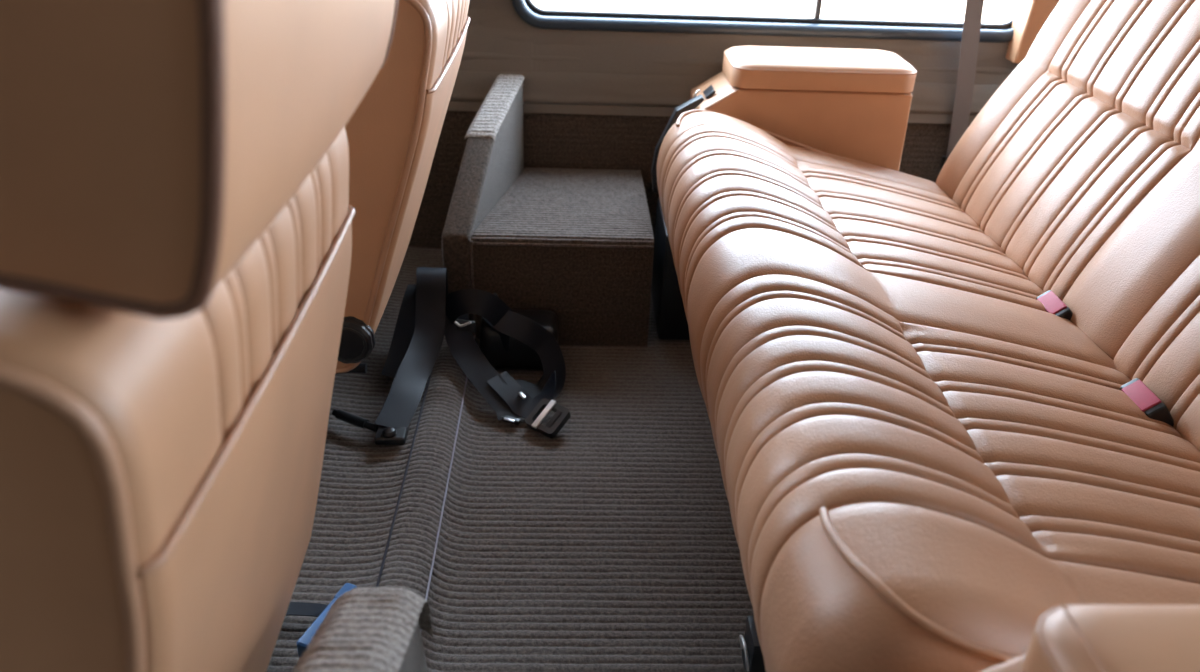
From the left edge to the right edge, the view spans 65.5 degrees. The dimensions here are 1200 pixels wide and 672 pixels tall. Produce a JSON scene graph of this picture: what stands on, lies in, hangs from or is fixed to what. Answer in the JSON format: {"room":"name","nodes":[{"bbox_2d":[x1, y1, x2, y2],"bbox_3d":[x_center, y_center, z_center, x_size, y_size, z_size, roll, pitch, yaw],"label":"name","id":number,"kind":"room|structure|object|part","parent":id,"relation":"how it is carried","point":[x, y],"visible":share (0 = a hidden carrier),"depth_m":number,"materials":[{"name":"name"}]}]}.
{"room":"vehicle interior","nodes":[
{"label":"vehicle interior","id":0,"kind":"room"},
{"bbox_2d":[378,296,753,671],"bbox_3d":[-0.061,0.296,1.428,2.400,0.060,2.100,1,29,-2],"label":"floor","id":1,"kind":"structure","parent":0,"point":[607,543],"depth_m":1.40,"materials":[{"name":"carpet"}]},
{"bbox_2d":[266,246,475,671],"bbox_3d":[-0.672,0.257,1.376,0.874,0.020,1.940,1,29,-2],"label":"carpet","id":2,"kind":"object","parent":1,"relation":"on","point":[362,481],"visible":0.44,"depth_m":1.44,"materials":[{"name":"grey carpet"}]},
{"bbox_2d":[0,0,398,671],"bbox_3d":[-0.549,0.081,0.700,0.786,0.966,0.525,1,29,-2],"label":"seat","id":3,"kind":"object","parent":2,"relation":"on","point":[176,214],"visible":1,"depth_m":0.44,"materials":[{"name":"beige leather"}]},
{"bbox_2d":[285,583,356,657],"bbox_3d":[-0.392,0.341,1.158,0.167,0.047,0.106,12,31,17],"label":"clip","id":4,"kind":"object","parent":2,"relation":"on","point":[320,611],"visible":0.43,"depth_m":1.16,"materials":[{"name":"plastic"}]},
{"bbox_2d":[332,409,378,431],"bbox_3d":[-0.409,0.141,1.558,0.088,0.020,0.018,14,31,20],"label":"lever","id":5,"kind":"object","parent":2,"relation":"on","point":[347,417],"visible":1,"depth_m":1.55,"materials":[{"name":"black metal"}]},
{"bbox_2d":[292,587,432,671],"bbox_3d":[-0.199,0.413,0.689,0.088,0.400,0.505,1,29,-2],"label":"post","id":6,"kind":"object","parent":2,"relation":"on","point":[366,629],"visible":1,"depth_m":0.76,"materials":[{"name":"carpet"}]},
{"bbox_3d":[-0.197,0.420,0.693,0.068,0.383,0.505,1,29,-2],"label":"panel","id":7,"kind":"part","parent":6,"relation":"part of","materials":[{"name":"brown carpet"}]},
{"bbox_2d":[335,0,469,372],"bbox_3d":[-0.541,-0.324,1.401,0.843,0.985,0.525,1,29,-2],"label":"seat","id":8,"kind":"object","parent":2,"relation":"on","point":[393,134],"visible":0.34,"depth_m":1.20,"materials":[{"name":"beige leather"}]},
{"bbox_2d":[345,363,366,373],"bbox_3d":[-0.442,0.055,1.597,0.084,0.018,0.018,1,29,-2],"label":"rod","id":9,"kind":"object","parent":8,"relation":"attached to","point":[362,367],"visible":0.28,"depth_m":1.59,"materials":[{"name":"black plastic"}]},
{"bbox_3d":[-0.352,0.007,1.305,0.071,0.071,0.020,1,29,-2],"label":"recliner knob","id":10,"kind":"part","parent":8,"relation":"part of","materials":[{"name":"black plastic"}]},
{"bbox_2d":[374,267,447,444],"bbox_3d":[-0.341,0.015,1.650,0.103,0.164,0.386,6,30,6],"label":"belt","id":11,"kind":"object","parent":2,"relation":"attached to","point":[418,336],"visible":0.96,"depth_m":1.69,"materials":[{"name":"black fabric"}]},
{"bbox_3d":[-0.344,0.161,1.541,0.050,0.016,0.050,1,29,-2],"label":"anchor plate","id":12,"kind":"part","parent":11,"relation":"part of","materials":[{"name":"black plastic"}]},
{"bbox_2d":[441,74,524,335],"bbox_3d":[-0.240,-0.277,1.962,0.060,0.444,0.432,7,30,8],"label":"carpeted fin","id":13,"kind":"object","parent":1,"relation":"on","point":[493,156],"visible":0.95,"depth_m":1.86,"materials":[{"name":"grey carpet"}]},
{"bbox_2d":[444,289,565,398],"bbox_3d":[-0.189,-0.005,1.748,0.252,0.178,0.206,1,29,-2],"label":"belt","id":14,"kind":"object","parent":1,"relation":"on","point":[509,338],"visible":0.91,"depth_m":1.74,"materials":[{"name":"black woven fabric webbing"}]},
{"bbox_2d":[445,314,570,437],"bbox_3d":[-0.195,0.045,1.692,0.362,0.139,0.122,25,36,34],"label":"belt","id":15,"kind":"object","parent":1,"relation":"on","point":[510,401],"visible":0.87,"depth_m":1.67,"materials":[{"name":"black fabric"}]},
{"bbox_3d":[-0.091,0.143,1.628,0.062,0.036,0.059,21,35,30],"label":"buckle frame","id":16,"kind":"part","parent":15,"relation":"part of","materials":[{"name":"black plastic"}]},
{"bbox_2d":[470,167,653,346],"bbox_3d":[-0.081,-0.184,2.018,0.352,0.237,0.414,1,29,-2],"label":"carpeted step","id":17,"kind":"structure","parent":1,"relation":"on","point":[577,245],"depth_m":1.85,"materials":[{"name":"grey carpet"}]},
{"bbox_2d":[651,0,1199,671],"bbox_3d":[0.625,-0.140,1.293,0.989,0.908,1.433,1,29,-2],"label":"seat","id":18,"kind":"object","parent":1,"relation":"on","point":[922,460],"visible":0.96,"depth_m":1.17,"materials":[{"name":"beige leather"}]},
{"bbox_2d":[1036,290,1072,319],"bbox_3d":[0.713,-0.013,1.445,0.073,0.101,0.070,1,29,-2],"label":"seat belt buckle","id":19,"kind":"object","parent":18,"relation":"on","point":[1052,303],"visible":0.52,"depth_m":1.41,"materials":[{"name":"pink plastic"}]},
{"bbox_3d":[0.919,-0.234,1.250,0.409,0.681,1.360,1,29,-2],"label":"backrest","id":20,"kind":"part","parent":18,"relation":"part of","materials":[{"name":"beige leather"}]},
{"bbox_2d":[981,603,1199,671],"bbox_3d":[0.418,0.386,0.626,0.424,0.402,0.191,1,29,-2],"label":"armrest","id":21,"kind":"object","parent":18,"relation":"attached to","point":[1073,637],"visible":1,"depth_m":0.58,"materials":[{"name":"beige leather"}]},
{"bbox_2d":[1120,378,1173,426],"bbox_3d":[0.717,0.113,1.216,0.073,0.101,0.070,1,29,-2],"label":"seat belt buckle","id":22,"kind":"object","parent":18,"relation":"on","point":[1137,391],"visible":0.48,"depth_m":1.18,"materials":[{"name":"pink plastic"}]},
{"bbox_2d":[408,111,969,248],"bbox_3d":[0.045,-0.353,2.173,2.350,0.412,0.012,1,29,-2],"label":"wall","id":23,"kind":"structure","parent":0,"point":[551,140],"depth_m":2.13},
{"bbox_2d":[447,0,1018,123],"bbox_3d":[0.339,-0.877,1.930,3.000,0.840,0.095,1,29,-2],"label":"wall","id":24,"kind":"structure","parent":0,"point":[616,58],"depth_m":2.05,"materials":[{"name":"grey plastic"}]},
{"bbox_2d":[450,20,1012,114],"bbox_3d":[0.054,-0.592,2.050,2.350,0.171,0.047,1,29,-2],"label":"trim panel","id":25,"kind":"object","parent":24,"relation":"attached to","point":[565,88],"visible":0.27,"depth_m":2.06,"materials":[{"name":"grey plastic"}]},
{"bbox_2d":[690,46,916,170],"bbox_3d":[0.418,-0.416,2.049,0.449,0.406,0.186,1,29,-2],"label":"armrest","id":26,"kind":"object","parent":25,"relation":"attached to","point":[855,104],"visible":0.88,"depth_m":1.92,"materials":[{"name":"beige leather"}]},
{"bbox_3d":[0.230,-0.515,1.967,0.019,0.018,0.050,1,29,-2],"label":"latch plate","id":27,"kind":"part","parent":26,"relation":"part of","materials":[{"name":"black plastic"}]},
{"bbox_3d":[0.458,-0.568,1.964,0.380,0.056,0.185,1,29,-2],"label":"lid","id":28,"kind":"part","parent":26,"relation":"part of","materials":[{"name":"beige leather"}]},
{"bbox_2d":[511,0,1013,42],"bbox_3d":[0.390,-0.844,1.952,1.155,0.417,0.044,1,29,-2],"label":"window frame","id":29,"kind":"structure","parent":24,"relation":"in","point":[537,17],"depth_m":2.03,"materials":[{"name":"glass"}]},
{"bbox_2d":[940,0,983,168],"bbox_3d":[0.797,-0.776,1.929,0.102,0.895,0.030,1,29,-2],"label":"belt","id":30,"kind":"object","parent":24,"relation":"attached to","point":[970,33],"visible":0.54,"depth_m":2.03,"materials":[{"name":"grey fabric"}]},
{"bbox_2d":[1006,0,1059,63],"bbox_3d":[1.007,-0.909,1.900,0.186,0.690,0.070,1,29,-2],"label":"trim","id":31,"kind":"structure","parent":24,"relation":"attached to","point":[1030,16],"depth_m":2.01,"materials":[{"name":"beige leather"}]}
]}

